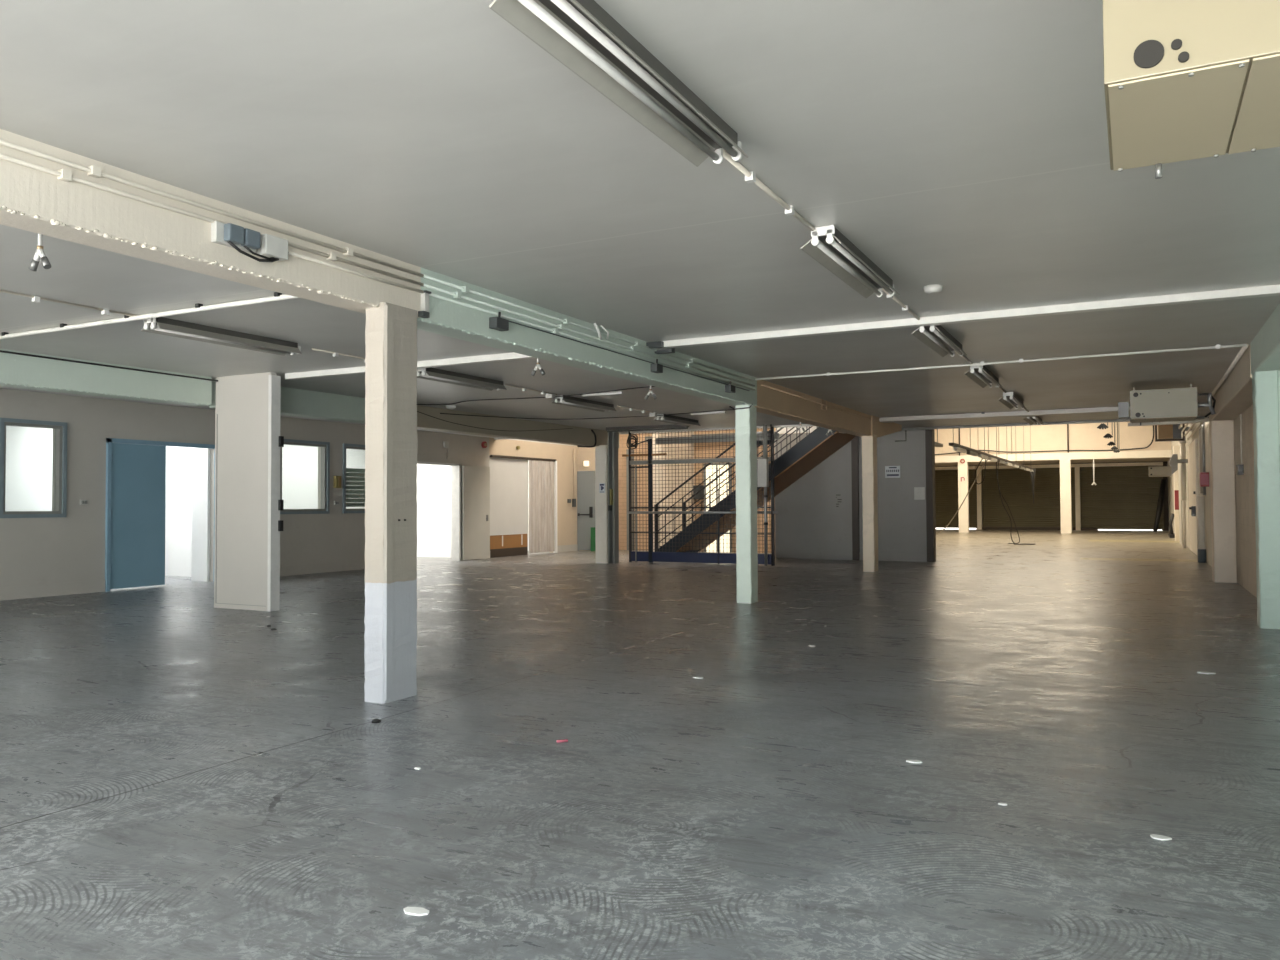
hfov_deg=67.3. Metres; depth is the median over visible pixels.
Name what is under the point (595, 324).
hook
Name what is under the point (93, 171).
conduit
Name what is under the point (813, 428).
wall
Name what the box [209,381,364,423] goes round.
concrete beam
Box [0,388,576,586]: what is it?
wall
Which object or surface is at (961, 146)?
ceiling
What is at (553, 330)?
conduit
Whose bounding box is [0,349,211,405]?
concrete beam
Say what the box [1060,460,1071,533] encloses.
concrete column
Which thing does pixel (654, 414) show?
junction box
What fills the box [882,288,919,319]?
conduit
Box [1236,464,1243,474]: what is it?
socket
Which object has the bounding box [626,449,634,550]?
steel post
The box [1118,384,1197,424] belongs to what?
heater
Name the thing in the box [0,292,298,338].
ceiling pipe
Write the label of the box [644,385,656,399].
coupling
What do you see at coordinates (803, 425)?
trim
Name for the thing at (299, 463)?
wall
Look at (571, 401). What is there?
fluorescent light
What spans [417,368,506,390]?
fluorescent light
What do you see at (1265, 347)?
concrete beam
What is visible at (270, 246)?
junction box
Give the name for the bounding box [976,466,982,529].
trim
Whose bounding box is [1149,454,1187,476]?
heater
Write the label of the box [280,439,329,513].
window
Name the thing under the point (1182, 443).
downpipe
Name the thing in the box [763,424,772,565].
steel post
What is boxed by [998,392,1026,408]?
fluorescent light
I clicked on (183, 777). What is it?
floor
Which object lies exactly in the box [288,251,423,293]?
conduit
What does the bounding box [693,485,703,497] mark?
wall box
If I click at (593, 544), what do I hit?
bin
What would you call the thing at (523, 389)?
conduit
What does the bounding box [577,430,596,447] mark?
cable
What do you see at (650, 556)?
cage
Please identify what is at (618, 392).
batten
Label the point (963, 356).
conduit
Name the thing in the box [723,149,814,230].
conduit
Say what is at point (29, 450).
window pane
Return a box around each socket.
[224,223,243,244]
[241,228,259,248]
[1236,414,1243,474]
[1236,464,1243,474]
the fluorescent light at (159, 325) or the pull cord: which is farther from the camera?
the pull cord
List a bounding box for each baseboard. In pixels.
[0,544,577,600]
[859,552,926,561]
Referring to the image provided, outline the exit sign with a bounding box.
[583,461,588,466]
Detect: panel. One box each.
[490,534,527,557]
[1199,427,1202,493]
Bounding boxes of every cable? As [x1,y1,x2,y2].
[417,386,654,404]
[417,411,572,430]
[440,409,733,419]
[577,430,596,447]
[935,425,1153,454]
[936,459,987,533]
[975,459,985,483]
[996,462,1034,544]
[997,462,1019,543]
[1197,393,1215,417]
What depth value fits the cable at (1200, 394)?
14.20 m
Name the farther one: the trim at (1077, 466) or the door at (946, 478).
the door at (946, 478)
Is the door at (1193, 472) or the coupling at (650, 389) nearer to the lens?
the coupling at (650, 389)
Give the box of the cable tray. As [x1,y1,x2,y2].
[285,353,534,379]
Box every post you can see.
[608,432,618,563]
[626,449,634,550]
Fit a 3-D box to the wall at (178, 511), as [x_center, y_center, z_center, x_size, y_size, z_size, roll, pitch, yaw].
[-9.469,0.341,19.132,4.450,3.100,0.120,-1,-2,27]
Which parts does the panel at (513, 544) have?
panel, panel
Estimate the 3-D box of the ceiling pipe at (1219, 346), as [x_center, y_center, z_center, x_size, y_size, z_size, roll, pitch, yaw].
[4.136,-1.439,11.938,5.761,0.045,0.059,-1,-2,28]
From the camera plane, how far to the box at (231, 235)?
5.51 m
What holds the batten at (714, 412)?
attached to the ceiling
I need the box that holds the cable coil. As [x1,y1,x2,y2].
[627,431,637,449]
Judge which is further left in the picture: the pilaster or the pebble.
the pebble
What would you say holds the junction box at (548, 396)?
attached to the ceiling
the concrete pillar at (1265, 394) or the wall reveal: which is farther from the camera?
the wall reveal
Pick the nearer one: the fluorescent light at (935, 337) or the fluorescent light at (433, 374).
the fluorescent light at (935, 337)
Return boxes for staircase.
[654,426,855,552]
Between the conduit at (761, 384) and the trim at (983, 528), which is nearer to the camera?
the conduit at (761, 384)
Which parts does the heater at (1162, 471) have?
casing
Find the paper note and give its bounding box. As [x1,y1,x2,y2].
[914,487,924,499]
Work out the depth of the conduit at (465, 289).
8.71 m
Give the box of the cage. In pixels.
[622,427,778,565]
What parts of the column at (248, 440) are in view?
edge post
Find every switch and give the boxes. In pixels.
[80,500,87,504]
[572,499,575,506]
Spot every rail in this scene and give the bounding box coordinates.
[935,429,942,446]
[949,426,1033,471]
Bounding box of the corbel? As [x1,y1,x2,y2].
[859,415,901,436]
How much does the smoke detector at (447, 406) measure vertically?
0.060 m
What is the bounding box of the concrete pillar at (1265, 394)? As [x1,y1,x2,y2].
[1252,370,1279,628]
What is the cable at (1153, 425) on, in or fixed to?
attached to the concrete beam at (1151, 453)
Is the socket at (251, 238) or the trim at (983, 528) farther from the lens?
the trim at (983, 528)
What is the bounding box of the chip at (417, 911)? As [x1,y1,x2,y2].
[404,907,428,915]
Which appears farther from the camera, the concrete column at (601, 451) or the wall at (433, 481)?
the wall at (433, 481)
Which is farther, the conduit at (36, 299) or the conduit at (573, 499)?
the conduit at (573, 499)
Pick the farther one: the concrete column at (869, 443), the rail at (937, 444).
the rail at (937, 444)
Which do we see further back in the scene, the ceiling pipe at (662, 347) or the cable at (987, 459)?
the cable at (987, 459)
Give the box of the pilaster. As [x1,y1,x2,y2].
[1209,409,1236,582]
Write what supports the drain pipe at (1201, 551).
attached to the wall at (1195, 435)
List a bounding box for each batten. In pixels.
[582,391,622,396]
[691,411,725,414]
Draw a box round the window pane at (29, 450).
[5,426,52,510]
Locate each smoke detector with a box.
[446,405,455,408]
[924,284,942,293]
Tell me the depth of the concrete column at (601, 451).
22.29 m
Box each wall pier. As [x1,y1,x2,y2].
[1173,446,1179,540]
[1178,453,1182,544]
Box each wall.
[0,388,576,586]
[165,446,191,576]
[282,445,364,508]
[417,464,450,557]
[490,460,544,550]
[577,445,594,550]
[618,428,775,552]
[653,431,694,551]
[774,430,926,559]
[777,426,816,433]
[934,422,1170,455]
[935,461,1168,530]
[1168,422,1211,566]
[1234,404,1256,597]
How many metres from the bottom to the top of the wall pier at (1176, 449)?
3.300 m
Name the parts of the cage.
post, post, post, toe plate, guard rail, guard rail, guard rail, post, post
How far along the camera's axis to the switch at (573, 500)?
28.32 m
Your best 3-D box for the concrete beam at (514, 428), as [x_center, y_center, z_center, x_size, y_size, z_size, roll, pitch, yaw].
[-2.322,-1.030,20.007,0.302,0.384,7.400,-1,-2,27]
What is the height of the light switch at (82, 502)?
0.080 m
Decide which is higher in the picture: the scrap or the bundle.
the bundle
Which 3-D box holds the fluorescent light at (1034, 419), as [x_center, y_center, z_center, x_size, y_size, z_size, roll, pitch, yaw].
[7.944,-1.228,19.384,0.265,0.120,1.748,-1,-2,27]
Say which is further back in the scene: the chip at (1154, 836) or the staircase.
the staircase
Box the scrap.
[556,739,567,742]
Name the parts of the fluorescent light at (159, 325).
plate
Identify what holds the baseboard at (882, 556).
attached to the wall at (809, 524)
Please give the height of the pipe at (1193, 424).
0.044 m
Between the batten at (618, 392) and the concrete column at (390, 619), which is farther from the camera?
the batten at (618, 392)
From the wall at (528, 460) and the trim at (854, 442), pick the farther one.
the wall at (528, 460)
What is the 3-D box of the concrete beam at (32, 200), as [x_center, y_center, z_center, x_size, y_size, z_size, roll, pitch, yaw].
[-5.722,-1.548,-0.674,0.291,0.385,17.500,-1,-2,27]
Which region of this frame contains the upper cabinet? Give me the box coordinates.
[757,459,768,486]
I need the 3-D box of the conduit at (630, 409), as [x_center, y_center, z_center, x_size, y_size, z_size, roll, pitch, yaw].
[-0.072,-1.272,17.504,0.044,0.048,1.400,-1,-2,27]
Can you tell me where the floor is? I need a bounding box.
[0,529,1279,959]
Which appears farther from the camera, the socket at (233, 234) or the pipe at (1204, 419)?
the pipe at (1204, 419)
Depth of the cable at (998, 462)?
31.63 m
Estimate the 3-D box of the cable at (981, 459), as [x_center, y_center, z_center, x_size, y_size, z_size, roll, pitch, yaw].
[10.443,-0.295,29.505,0.335,0.858,0.028,-1,-2,27]
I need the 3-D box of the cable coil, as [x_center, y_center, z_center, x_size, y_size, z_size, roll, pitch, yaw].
[-0.189,-0.941,22.676,0.318,0.446,0.083,-1,-2,27]
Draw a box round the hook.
[594,323,608,339]
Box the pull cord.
[1091,459,1096,484]
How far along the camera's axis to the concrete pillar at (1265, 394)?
10.27 m
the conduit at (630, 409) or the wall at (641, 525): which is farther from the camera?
the wall at (641, 525)
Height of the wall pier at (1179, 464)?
2.900 m
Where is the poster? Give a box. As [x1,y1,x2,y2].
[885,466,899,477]
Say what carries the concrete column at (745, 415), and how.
on the floor
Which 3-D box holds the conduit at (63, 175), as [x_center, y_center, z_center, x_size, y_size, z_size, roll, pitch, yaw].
[-2.619,-1.475,5.039,0.044,0.045,4.500,-1,-2,27]
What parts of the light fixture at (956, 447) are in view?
rail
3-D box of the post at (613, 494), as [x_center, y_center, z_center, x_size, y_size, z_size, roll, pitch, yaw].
[-0.635,0.380,22.289,0.170,3.100,0.260,-1,-2,27]
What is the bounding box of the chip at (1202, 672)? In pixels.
[1198,671,1215,673]
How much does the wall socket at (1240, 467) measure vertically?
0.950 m
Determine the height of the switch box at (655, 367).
0.147 m
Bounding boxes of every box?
[211,221,278,261]
[256,234,288,260]
[333,476,340,487]
[443,441,448,458]
[489,312,508,330]
[546,393,554,398]
[649,412,656,416]
[651,359,662,372]
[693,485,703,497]
[725,381,734,392]
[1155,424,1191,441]
[1174,490,1178,509]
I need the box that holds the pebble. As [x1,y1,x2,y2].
[372,719,380,722]
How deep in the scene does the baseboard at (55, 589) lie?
15.21 m
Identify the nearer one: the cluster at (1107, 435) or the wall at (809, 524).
the wall at (809, 524)
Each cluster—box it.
[1097,422,1107,428]
[1104,422,1112,438]
[1107,422,1115,445]
[1111,425,1117,449]
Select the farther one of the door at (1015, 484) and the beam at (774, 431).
the door at (1015, 484)
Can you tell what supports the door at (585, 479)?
in the wall at (583, 453)
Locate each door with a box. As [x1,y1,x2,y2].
[105,438,214,591]
[417,461,489,560]
[577,471,594,550]
[935,466,976,528]
[982,464,1075,526]
[1080,462,1163,530]
[1188,439,1198,555]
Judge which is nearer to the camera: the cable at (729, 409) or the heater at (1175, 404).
the heater at (1175, 404)
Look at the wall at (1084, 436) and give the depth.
43.00 m
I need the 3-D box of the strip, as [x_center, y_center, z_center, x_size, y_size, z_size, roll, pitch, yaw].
[-1.578,-1.288,7.047,0.050,0.195,0.090,-1,-2,27]
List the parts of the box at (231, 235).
plate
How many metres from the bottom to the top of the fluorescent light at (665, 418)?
0.120 m
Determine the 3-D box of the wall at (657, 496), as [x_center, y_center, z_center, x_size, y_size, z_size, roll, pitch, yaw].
[7.040,-0.685,38.635,0.200,6.000,28.900,-1,-2,27]
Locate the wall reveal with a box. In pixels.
[191,448,209,581]
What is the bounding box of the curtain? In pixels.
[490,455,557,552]
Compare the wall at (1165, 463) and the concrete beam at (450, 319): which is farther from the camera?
the wall at (1165, 463)
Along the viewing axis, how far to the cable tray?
11.53 m
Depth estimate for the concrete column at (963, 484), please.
44.38 m
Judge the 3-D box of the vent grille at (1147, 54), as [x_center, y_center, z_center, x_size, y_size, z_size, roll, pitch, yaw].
[1.312,-1.098,2.479,0.070,0.070,0.010,-1,-2,27]
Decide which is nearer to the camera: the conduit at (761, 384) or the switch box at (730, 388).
the switch box at (730, 388)
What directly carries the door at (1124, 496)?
in the wall at (1165, 463)
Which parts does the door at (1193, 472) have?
handle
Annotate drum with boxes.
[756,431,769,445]
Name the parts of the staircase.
newel post, newel post, handrail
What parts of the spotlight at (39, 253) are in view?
stem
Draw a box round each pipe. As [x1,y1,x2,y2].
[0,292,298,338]
[646,285,1279,353]
[755,344,1246,379]
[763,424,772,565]
[1067,424,1068,452]
[1128,418,1208,425]
[1184,423,1194,435]
[1187,416,1208,439]
[1197,422,1205,562]
[1198,393,1215,414]
[1206,344,1248,400]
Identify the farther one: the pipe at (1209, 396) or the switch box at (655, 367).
the pipe at (1209, 396)
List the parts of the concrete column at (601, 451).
sign plate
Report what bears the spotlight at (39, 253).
hanging from the ceiling
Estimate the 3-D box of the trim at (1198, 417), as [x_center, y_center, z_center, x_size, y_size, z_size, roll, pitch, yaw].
[8.357,-1.369,21.160,7.450,0.350,0.110,-1,-2,27]
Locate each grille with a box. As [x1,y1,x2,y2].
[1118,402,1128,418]
[1133,40,1163,68]
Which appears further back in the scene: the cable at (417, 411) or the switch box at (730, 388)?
the cable at (417, 411)
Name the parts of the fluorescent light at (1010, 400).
plate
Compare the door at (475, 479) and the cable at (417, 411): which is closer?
the cable at (417, 411)
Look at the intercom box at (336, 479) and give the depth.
19.90 m
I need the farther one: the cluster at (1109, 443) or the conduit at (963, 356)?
the cluster at (1109, 443)
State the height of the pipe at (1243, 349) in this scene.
0.060 m
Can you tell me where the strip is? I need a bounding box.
[418,290,430,317]
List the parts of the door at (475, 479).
frame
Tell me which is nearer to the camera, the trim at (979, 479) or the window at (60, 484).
the window at (60, 484)
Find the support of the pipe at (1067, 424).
attached to the wall at (1084, 436)
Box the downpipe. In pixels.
[1179,437,1186,547]
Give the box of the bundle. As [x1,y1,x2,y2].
[1168,513,1174,537]
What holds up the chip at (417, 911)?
on the floor
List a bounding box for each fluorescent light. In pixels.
[141,317,301,355]
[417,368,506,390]
[489,0,747,166]
[552,395,615,411]
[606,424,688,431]
[654,414,700,426]
[800,225,899,297]
[911,325,966,356]
[964,365,1001,387]
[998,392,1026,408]
[1023,416,1044,424]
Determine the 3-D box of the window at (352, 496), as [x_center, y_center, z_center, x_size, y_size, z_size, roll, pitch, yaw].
[-6.027,-0.022,20.653,0.190,1.470,1.100,-1,-2,27]
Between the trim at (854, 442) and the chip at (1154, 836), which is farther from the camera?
the trim at (854, 442)
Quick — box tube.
[1153,479,1166,531]
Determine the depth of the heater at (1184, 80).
2.52 m
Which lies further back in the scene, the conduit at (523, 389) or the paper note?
the paper note
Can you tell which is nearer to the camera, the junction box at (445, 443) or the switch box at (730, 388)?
the switch box at (730, 388)
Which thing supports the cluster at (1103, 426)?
hanging from the ceiling
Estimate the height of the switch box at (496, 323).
0.147 m
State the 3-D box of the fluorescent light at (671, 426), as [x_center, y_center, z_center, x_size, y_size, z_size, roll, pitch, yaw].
[0.147,-1.148,21.315,2.000,0.104,0.120,-1,-2,27]
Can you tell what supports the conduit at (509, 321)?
attached to the concrete beam at (450, 319)
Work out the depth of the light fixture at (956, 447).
29.81 m
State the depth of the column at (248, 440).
12.64 m
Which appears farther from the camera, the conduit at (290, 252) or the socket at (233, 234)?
the conduit at (290, 252)
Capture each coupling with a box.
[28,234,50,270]
[531,358,544,375]
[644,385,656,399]
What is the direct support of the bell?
attached to the wall at (70, 548)
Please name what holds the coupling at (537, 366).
hanging from the ceiling
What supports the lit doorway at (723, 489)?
in the wall at (641, 525)
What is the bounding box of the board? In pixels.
[489,456,527,534]
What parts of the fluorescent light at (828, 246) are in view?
plate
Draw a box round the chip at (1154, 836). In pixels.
[1150,834,1171,839]
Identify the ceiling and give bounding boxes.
[0,0,1279,445]
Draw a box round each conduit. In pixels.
[0,139,423,276]
[0,153,423,285]
[0,290,136,315]
[0,350,217,381]
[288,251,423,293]
[312,348,364,361]
[423,275,754,381]
[424,284,754,386]
[429,293,754,390]
[505,384,556,394]
[509,321,749,390]
[567,449,575,506]
[617,405,653,412]
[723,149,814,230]
[761,384,870,419]
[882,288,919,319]
[955,351,972,363]
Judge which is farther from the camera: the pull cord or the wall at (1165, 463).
the wall at (1165, 463)
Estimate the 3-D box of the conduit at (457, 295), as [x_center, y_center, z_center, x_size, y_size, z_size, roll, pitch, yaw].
[-0.011,-1.357,10.106,0.044,0.045,6.900,-1,-2,27]
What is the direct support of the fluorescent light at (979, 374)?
attached to the ceiling
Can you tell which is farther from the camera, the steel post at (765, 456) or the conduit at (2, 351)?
the steel post at (765, 456)
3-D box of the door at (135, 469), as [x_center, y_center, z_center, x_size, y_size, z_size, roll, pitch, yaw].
[-8.119,0.580,16.446,0.100,2.470,2.150,-1,-2,27]
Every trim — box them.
[494,424,813,439]
[851,436,859,559]
[879,406,1206,422]
[902,416,1208,430]
[925,429,935,561]
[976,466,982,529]
[982,527,1095,529]
[1075,464,1080,529]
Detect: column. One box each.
[214,372,283,610]
[364,302,416,703]
[595,445,607,563]
[729,404,757,603]
[862,434,877,571]
[958,459,968,532]
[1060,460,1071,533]
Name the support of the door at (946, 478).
in the wall at (1165, 463)
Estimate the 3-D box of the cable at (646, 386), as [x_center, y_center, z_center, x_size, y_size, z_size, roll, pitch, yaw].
[-1.475,-1.320,15.021,5.709,0.066,0.517,-1,-2,25]
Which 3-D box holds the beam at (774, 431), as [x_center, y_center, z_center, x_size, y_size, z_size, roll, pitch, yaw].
[2.228,-1.234,27.333,4.600,0.160,0.180,-1,-2,27]
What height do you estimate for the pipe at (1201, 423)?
0.044 m
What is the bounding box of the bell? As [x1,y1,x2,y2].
[481,441,486,447]
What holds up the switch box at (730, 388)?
attached to the concrete beam at (450, 319)
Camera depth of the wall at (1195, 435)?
23.60 m
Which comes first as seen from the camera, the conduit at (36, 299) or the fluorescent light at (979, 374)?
the conduit at (36, 299)
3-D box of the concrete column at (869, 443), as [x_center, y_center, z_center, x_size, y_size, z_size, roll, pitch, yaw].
[4.601,0.460,19.237,0.236,2.730,0.336,-1,-2,27]
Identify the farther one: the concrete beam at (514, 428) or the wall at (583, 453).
the wall at (583, 453)
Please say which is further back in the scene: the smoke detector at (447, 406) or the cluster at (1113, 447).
the cluster at (1113, 447)
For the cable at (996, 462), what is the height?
2.804 m
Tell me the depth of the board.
25.56 m
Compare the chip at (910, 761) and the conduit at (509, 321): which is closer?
the chip at (910, 761)
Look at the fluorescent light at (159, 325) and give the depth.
9.44 m
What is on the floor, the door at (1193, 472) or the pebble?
the pebble
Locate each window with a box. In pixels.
[0,418,66,517]
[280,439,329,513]
[342,443,364,512]
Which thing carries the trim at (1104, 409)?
attached to the ceiling
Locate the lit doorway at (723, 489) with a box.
[703,463,732,551]
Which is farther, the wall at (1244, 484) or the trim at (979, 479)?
the trim at (979, 479)
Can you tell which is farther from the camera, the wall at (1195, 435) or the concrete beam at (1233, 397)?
the wall at (1195, 435)
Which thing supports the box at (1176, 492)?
attached to the wall at (1195, 435)
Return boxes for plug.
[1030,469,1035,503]
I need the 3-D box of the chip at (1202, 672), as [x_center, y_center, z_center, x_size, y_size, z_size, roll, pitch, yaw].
[4.469,1.522,7.599,0.097,0.006,0.099,0,-2,-19]
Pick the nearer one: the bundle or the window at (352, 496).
the window at (352, 496)
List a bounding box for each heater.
[1103,0,1279,178]
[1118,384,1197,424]
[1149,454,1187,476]
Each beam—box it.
[0,129,420,317]
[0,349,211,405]
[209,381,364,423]
[417,267,756,405]
[417,405,619,447]
[645,431,775,441]
[755,380,870,435]
[935,450,1171,462]
[935,458,1169,465]
[1211,345,1252,420]
[1250,303,1279,373]
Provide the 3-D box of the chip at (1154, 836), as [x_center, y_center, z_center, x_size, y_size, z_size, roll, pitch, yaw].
[2.094,1.437,3.864,0.076,0.006,0.050,-1,-2,27]
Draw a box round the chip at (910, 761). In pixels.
[906,760,921,762]
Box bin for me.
[591,527,595,551]
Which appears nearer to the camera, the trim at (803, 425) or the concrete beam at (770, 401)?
the concrete beam at (770, 401)
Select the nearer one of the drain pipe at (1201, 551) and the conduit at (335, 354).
the conduit at (335, 354)
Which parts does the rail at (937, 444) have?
rail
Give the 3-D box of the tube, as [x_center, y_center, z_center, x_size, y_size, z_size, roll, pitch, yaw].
[24.140,1.196,44.735,1.097,2.473,0.291,1,-2,-33]
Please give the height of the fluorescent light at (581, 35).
0.120 m
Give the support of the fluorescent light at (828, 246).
attached to the ceiling
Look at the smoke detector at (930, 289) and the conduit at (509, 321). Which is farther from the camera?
the conduit at (509, 321)
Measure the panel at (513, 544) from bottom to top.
0.575 m
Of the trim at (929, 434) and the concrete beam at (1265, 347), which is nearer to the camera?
the concrete beam at (1265, 347)
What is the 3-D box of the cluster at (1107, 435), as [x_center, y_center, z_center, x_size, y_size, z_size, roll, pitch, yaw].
[12.485,-2.552,25.694,0.243,2.891,0.060,-1,-2,27]

